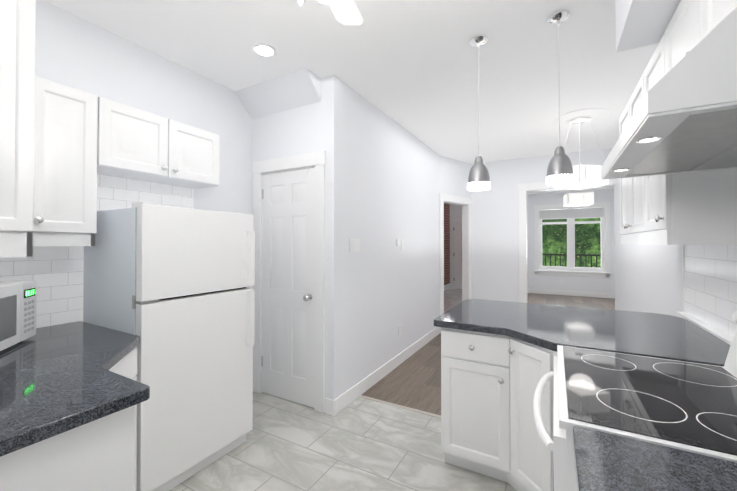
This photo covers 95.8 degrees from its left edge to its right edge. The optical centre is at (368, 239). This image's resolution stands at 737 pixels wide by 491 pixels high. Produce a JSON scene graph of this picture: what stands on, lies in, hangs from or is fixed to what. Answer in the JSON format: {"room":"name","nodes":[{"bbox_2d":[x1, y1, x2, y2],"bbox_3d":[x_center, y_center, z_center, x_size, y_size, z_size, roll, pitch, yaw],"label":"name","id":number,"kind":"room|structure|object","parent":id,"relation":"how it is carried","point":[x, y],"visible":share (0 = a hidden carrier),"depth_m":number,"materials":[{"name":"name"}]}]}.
{"room":"kitchen","nodes":[
{"label":"kitchen","id":0,"kind":"room"},
{"bbox_2d":[35,0,251,287],"bbox_3d":[-1.869,0.027,1.926,0.120,2.760,3.140,0,-1,29],"label":"wall","id":1,"kind":"structure","parent":0,"point":[75,52],"depth_m":2.38,"materials":[{"name":"paint"}]},
{"bbox_2d":[40,78,103,235],"bbox_3d":[-1.694,-0.415,1.786,0.312,0.761,0.276,0,-1,29],"label":"upper cabinet","id":2,"kind":"object","parent":1,"relation":"attached to","point":[62,146],"depth_m":1.72,"materials":[{"name":"white wood"}]},
{"bbox_2d":[0,174,193,327],"bbox_3d":[-1.959,0.025,1.638,0.006,0.962,2.310,0,-1,29],"label":"backsplash","id":3,"kind":"structure","parent":1,"relation":"attached to","point":[56,273],"depth_m":1.97,"materials":[{"name":"tile"}]},
{"bbox_2d":[104,98,219,188],"bbox_3d":[-1.439,-0.600,2.244,0.312,0.381,0.760,0,-1,29],"label":"upper cabinet","id":4,"kind":"object","parent":1,"relation":"attached to","point":[139,145],"depth_m":2.12,"materials":[{"name":"white wood"}]},
{"bbox_2d":[235,68,320,118],"bbox_3d":[-0.800,-1.248,2.887,0.819,0.190,0.198,0,-1,29],"label":"wall","id":5,"kind":"structure","parent":0,"point":[295,89],"depth_m":2.85,"materials":[{"name":"paint"}]},
{"bbox_2d":[252,75,341,411],"bbox_3d":[-0.560,0.040,3.170,0.950,2.760,0.550,0,-1,29],"label":"wall","id":6,"kind":"structure","parent":0,"point":[313,127],"depth_m":2.76,"materials":[{"name":"paint"}]},
{"bbox_2d":[261,167,314,407],"bbox_3d":[-0.724,0.399,2.930,0.630,2.021,0.101,0,-1,29],"label":"closet door","id":7,"kind":"structure","parent":6,"relation":"in","point":[288,263],"depth_m":2.94,"materials":[{"name":"white wood"}]},
{"bbox_2d":[252,150,325,412],"bbox_3d":[-0.694,0.343,2.983,0.844,2.150,0.141,0,-1,29],"label":"door frame","id":8,"kind":"structure","parent":6,"relation":"attached to","point":[317,160],"depth_m":2.77,"materials":[{"name":"white wood"}]},
{"bbox_2d":[169,392,515,490],"bbox_3d":[-0.342,1.424,1.165,3.675,0.050,3.490,0,-1,29],"label":"floor","id":9,"kind":"structure","parent":0,"point":[360,444],"depth_m":2.17,"materials":[{"name":"grey tile"}]},
{"bbox_2d":[0,321,149,490],"bbox_3d":[-1.537,0.938,0.987,1.352,0.918,1.582,0,-1,29],"label":"base cabinet","id":10,"kind":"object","parent":9,"relation":"on","point":[73,395],"depth_m":1.02,"materials":[{"name":"stone"}]},
{"bbox_2d":[0,280,36,350],"bbox_3d":[-1.716,0.339,1.375,0.336,0.285,0.470,0,-1,-22],"label":"microwave","id":11,"kind":"object","parent":10,"relation":"on","point":[18,302],"visible":1,"depth_m":1.51,"materials":[{"name":"white plastic"}]},
{"bbox_2d":[83,202,254,490],"bbox_3d":[-1.251,0.608,2.158,0.703,1.602,0.724,0,-1,29],"label":"fridge","id":12,"kind":"object","parent":9,"relation":"on","point":[168,285],"visible":0.92,"depth_m":1.91,"materials":[{"name":"white metal"}]},
{"bbox_2d":[441,335,553,479],"bbox_3d":[1.179,0.969,2.008,1.320,0.877,1.062,0,-1,29],"label":"base cabinet","id":13,"kind":"object","parent":9,"relation":"on","point":[497,361],"depth_m":1.95,"materials":[{"name":"wood"}]},
{"bbox_2d":[434,299,729,366],"bbox_3d":[1.168,0.510,2.030,1.364,0.040,1.102,0,-1,29],"label":"countertop","id":14,"kind":"structure","parent":13,"relation":"on","point":[655,335],"depth_m":1.85,"materials":[{"name":"grey stone"}]},
{"bbox_2d":[502,347,556,490],"bbox_3d":[0.832,0.974,1.710,0.210,0.860,0.208,0,-1,29],"label":"base cabinet","id":15,"kind":"object","parent":9,"relation":"on","point":[527,464],"depth_m":1.73,"materials":[{"name":"wood"}]},
{"bbox_2d":[533,311,736,490],"bbox_3d":[0.964,0.785,1.064,0.781,1.185,0.754,0,-1,29],"label":"stove","id":16,"kind":"object","parent":9,"relation":"on","point":[685,406],"visible":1,"depth_m":0.99,"materials":[{"name":"black glass"}]},
{"bbox_2d":[44,0,658,194],"bbox_3d":[1.822,-1.375,4.584,5.300,0.100,11.520,0,-1,29],"label":"ceiling","id":17,"kind":"structure","parent":0,"point":[411,66],"depth_m":2.44,"materials":[{"name":"paint"}]},
{"bbox_2d":[252,43,276,56],"bbox_3d":[-0.740,-1.344,2.362,0.170,0.007,0.170,0,-1,29],"label":"recessed light","id":18,"kind":"object","parent":17,"relation":"in","point":[263,50],"visible":1,"depth_m":2.36,"materials":[{"name":"white"}]},
{"bbox_2d":[298,0,363,24],"bbox_3d":[-0.242,-1.078,1.140,1.012,0.566,1.041,0,-1,29],"label":"ceiling fan","id":19,"kind":"object","parent":17,"relation":"hanging from","point":[346,12],"visible":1,"depth_m":1.53,"materials":[{"name":"white glass"}]},
{"bbox_2d":[468,34,489,190],"bbox_3d":[0.741,-0.845,2.238,0.145,1.009,0.145,0,-1,29],"label":"pendant light","id":20,"kind":"object","parent":17,"relation":"hanging from","point":[479,178],"visible":1,"depth_m":2.20,"materials":[{"name":"silver metal"}]},
{"bbox_2d":[546,10,573,184],"bbox_3d":[1.151,-0.847,2.009,0.145,1.009,0.145,0,-1,29],"label":"pendant light","id":21,"kind":"object","parent":17,"relation":"hanging from","point":[559,169],"visible":1,"depth_m":1.97,"materials":[{"name":"silver metal"}]},
{"bbox_2d":[563,190,593,206],"bbox_3d":[4.348,-1.011,6.903,0.462,0.579,0.462,0,-1,21],"label":"dining chandelier","id":22,"kind":"object","parent":17,"relation":"hanging from","point":[578,199],"visible":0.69,"depth_m":6.71,"materials":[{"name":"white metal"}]},
{"bbox_2d":[552,108,610,188],"bbox_3d":[2.316,-0.960,3.639,0.544,0.749,0.544,0,-1,29],"label":"chandelier","id":23,"kind":"object","parent":17,"relation":"hanging from","point":[587,176],"visible":0.94,"depth_m":3.50,"materials":[{"name":"metal"}]},
{"bbox_2d":[342,81,439,393],"bbox_3d":[0.388,0.049,4.014,0.120,2.760,2.710,0,-1,29],"label":"wall","id":24,"kind":"structure","parent":0,"point":[390,181],"depth_m":3.48,"materials":[{"name":"paint"}]},
{"bbox_2d":[349,239,358,251],"bbox_3d":[-0.124,0.047,2.965,0.008,0.118,0.165,0,-1,29],"label":"light switch","id":25,"kind":"object","parent":24,"relation":"attached to","point":[353,245],"depth_m":2.95,"materials":[{"name":"grey plastic"}]},
{"bbox_2d":[329,327,439,415],"bbox_3d":[0.405,1.365,3.914,0.033,0.125,2.843,0,-1,29],"label":"baseboard","id":26,"kind":"structure","parent":24,"relation":"attached to","point":[337,405],"depth_m":3.28,"materials":[{"name":"white wood"}]},
{"bbox_2d":[396,239,401,246],"bbox_3d":[0.341,0.027,3.783,0.021,0.080,0.080,0,-1,29],"label":"light switch","id":27,"kind":"object","parent":24,"relation":"attached to","point":[398,241],"depth_m":3.77,"materials":[{"name":"grey plastic"}]},
{"bbox_2d":[444,203,449,284],"bbox_3d":[1.174,0.091,8.038,0.120,2.760,5.300,0,-1,29],"label":"wall","id":28,"kind":"structure","parent":0,"point":[446,206],"depth_m":10.03,"materials":[{"name":"red brick"}]},
{"bbox_2d":[444,283,449,290],"bbox_3d":[1.231,1.393,7.991,0.013,0.155,5.300,0,-1,29],"label":"baseboard","id":29,"kind":"structure","parent":28,"relation":"attached to","point":[447,286],"depth_m":9.95,"materials":[{"name":"white wood"}]},
{"bbox_2d":[444,288,461,312],"bbox_3d":[1.653,1.495,7.927,1.510,0.050,5.600,0,-1,29],"label":"floor","id":30,"kind":"structure","parent":0,"point":[452,298],"depth_m":8.37,"materials":[{"name":"brown wood"}]},
{"bbox_2d":[439,155,470,253],"bbox_3d":[1.395,0.064,5.497,0.913,2.760,0.120,1,-1,-41],"label":"wall","id":31,"kind":"structure","parent":0,"point":[453,176],"depth_m":5.42,"materials":[{"name":"paint"}]},
{"bbox_2d":[439,194,471,332],"bbox_3d":[1.405,0.364,5.460,0.403,2.160,0.835,0,-1,29],"label":"door frame","id":32,"kind":"structure","parent":31,"relation":"attached to","point":[466,209],"depth_m":5.67,"materials":[{"name":"white wood"}]},
{"bbox_2d":[450,204,461,287],"bbox_3d":[3.226,0.111,9.995,1.510,2.760,0.120,0,-1,29],"label":"wall","id":33,"kind":"structure","parent":0,"point":[452,211],"depth_m":10.28,"materials":[{"name":"white paint"}]},
{"bbox_2d":[451,219,461,288],"bbox_3d":[2.794,0.433,10.130,0.520,2.120,0.060,0,-1,29],"label":"door frame","id":34,"kind":"structure","parent":33,"relation":"attached to","point":[452,234],"depth_m":10.21,"materials":[{"name":"white wood"}]},
{"bbox_2d":[454,222,461,288],"bbox_3d":[2.772,0.469,10.096,0.365,2.030,0.060,0,-1,29],"label":"hall door","id":35,"kind":"structure","parent":33,"relation":"in","point":[457,255],"depth_m":10.12,"materials":[{"name":"wood"}]},
{"bbox_2d":[362,293,614,414],"bbox_3d":[3.230,1.472,5.709,3.570,0.050,7.930,0,-1,29],"label":"floor","id":36,"kind":"structure","parent":0,"point":[413,381],"depth_m":3.49,"materials":[{"name":"brown wood"}]},
{"bbox_2d":[359,395,440,417],"bbox_3d":[0.326,1.414,2.794,0.950,0.004,0.035,0,-1,29],"label":"threshold","id":37,"kind":"object","parent":36,"relation":"on","point":[403,407],"depth_m":2.82,"materials":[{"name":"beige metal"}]},
{"bbox_2d":[471,148,613,301],"bbox_3d":[2.672,0.062,5.314,2.055,2.760,0.150,0,-1,29],"label":"wall","id":38,"kind":"structure","parent":0,"point":[495,241],"depth_m":5.49,"materials":[{"name":"paint"}]},
{"bbox_2d":[518,178,615,302],"bbox_3d":[3.005,0.268,5.114,1.279,2.345,0.171,0,-1,29],"label":"door frame","id":39,"kind":"structure","parent":38,"relation":"attached to","point":[532,187],"depth_m":5.35,"materials":[{"name":"white wood"}]},
{"bbox_2d":[527,189,614,293],"bbox_3d":[5.276,0.101,8.979,2.760,2.760,0.150,0,-1,29],"label":"wall","id":40,"kind":"structure","parent":0,"point":[581,283],"depth_m":8.93,"materials":[{"name":"paint"}]},
{"bbox_2d":[527,288,614,298],"bbox_3d":[5.223,1.417,8.901,2.730,0.125,0.013,0,-1,29],"label":"baseboard","id":41,"kind":"structure","parent":40,"relation":"attached to","point":[539,291],"depth_m":8.80,"materials":[{"name":"white wood"}]},
{"bbox_2d":[538,206,605,272],"bbox_3d":[5.395,-0.005,8.886,1.518,1.690,0.098,0,-1,29],"label":"window","id":42,"kind":"structure","parent":40,"relation":"in","point":[570,223],"depth_m":8.87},
{"bbox_2d":[540,208,603,219],"bbox_3d":[5.381,-0.693,8.867,1.460,0.255,0.026,0,-1,29],"label":"window blind","id":43,"kind":"object","parent":42,"relation":"attached to","point":[574,213],"visible":0.89,"depth_m":8.84,"materials":[{"name":"fabric"}]},
{"bbox_2d":[615,0,680,52],"bbox_3d":[0.788,-1.162,0.359,0.490,0.415,2.740,0,-1,29],"label":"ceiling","id":44,"kind":"structure","parent":0,"point":[640,23],"depth_m":1.46,"materials":[{"name":"paint"}]},
{"bbox_2d":[614,178,682,315],"bbox_3d":[1.992,0.026,1.873,0.120,2.760,6.820,0,-1,29],"label":"wall","id":45,"kind":"structure","parent":0,"point":[648,278],"depth_m":3.21,"materials":[{"name":"paint"}]},
{"bbox_2d":[602,6,736,178],"bbox_3d":[1.140,-0.439,1.066,0.557,0.296,0.903,0,-1,29],"label":"range hood","id":46,"kind":"object","parent":45,"relation":"attached to","point":[683,119],"visible":1,"depth_m":0.84,"materials":[{"name":"metal"}]},
{"bbox_2d":[619,82,726,235],"bbox_3d":[1.855,-0.484,2.104,0.322,0.886,0.800,0,-1,29],"label":"upper cabinet","id":47,"kind":"object","parent":45,"relation":"attached to","point":[629,187],"depth_m":2.18,"materials":[{"name":"white wood"}]},
{"bbox_2d":[659,0,694,79],"bbox_3d":[1.361,-0.769,1.225,0.322,0.335,0.418,0,-1,29],"label":"upper cabinet","id":48,"kind":"object","parent":45,"relation":"attached to","point":[677,40],"depth_m":1.34,"materials":[{"name":"white wood"}]},
{"bbox_2d":[639,44,736,235],"bbox_3d":[1.562,-0.489,1.581,0.322,0.886,0.398,0,-1,29],"label":"upper cabinet","id":49,"kind":"object","parent":45,"relation":"attached to","point":[696,208],"depth_m":1.45,"materials":[{"name":"white wood"}]},
{"bbox_2d":[676,311,732,344],"bbox_3d":[1.200,0.498,0.638,0.046,0.070,3.640,0,-1,29],"label":"trim","id":50,"kind":"structure","parent":45,"relation":"attached to","point":[723,336],"depth_m":1.82,"materials":[{"name":"white wood"}]},
{"bbox_2d":[684,245,736,336],"bbox_3d":[1.224,0.209,0.628,0.006,0.572,3.660,0,-1,29],"label":"backsplash","id":51,"kind":"structure","parent":45,"relation":"attached to","point":[710,285],"depth_m":1.83,"materials":[{"name":"tile"}]},
{"bbox_2d":[691,0,736,45],"bbox_3d":[1.054,-0.774,0.676,0.322,0.335,0.840,0,-1,29],"label":"upper cabinet","id":52,"kind":"object","parent":45,"relation":"attached to","point":[705,14],"depth_m":1.08,"materials":[{"name":"white wood"}]},
{"bbox_2d":[573,426,736,490],"bbox_3d":[0.428,0.927,-0.055,0.715,0.918,1.685,0,-1,29],"label":"countertop","id":53,"kind":"structure","parent":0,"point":[607,462],"depth_m":0.69,"materials":[{"name":"stone"}]},
{"label":"outside","id":54,"kind":"structure","parent":0,"visible":0},
{"bbox_2d":[542,218,600,267],"bbox_3d":[8.200,-0.082,12.587,20.000,7.200,0.100,0,-1,29],"label":"trees","id":55,"kind":"object","parent":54,"point":[587,238],"depth_m":12.69,"materials":[{"name":"green plant"}]},
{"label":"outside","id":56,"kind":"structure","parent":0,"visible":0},
{"bbox_2d":[542,254,600,267],"bbox_3d":[6.108,1.205,9.860,7.000,1.570,0.080,0,-1,29],"label":"railing","id":57,"kind":"object","parent":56,"point":[580,255],"visible":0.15,"depth_m":9.81,"materials":[{"name":"black metal"}]}
]}

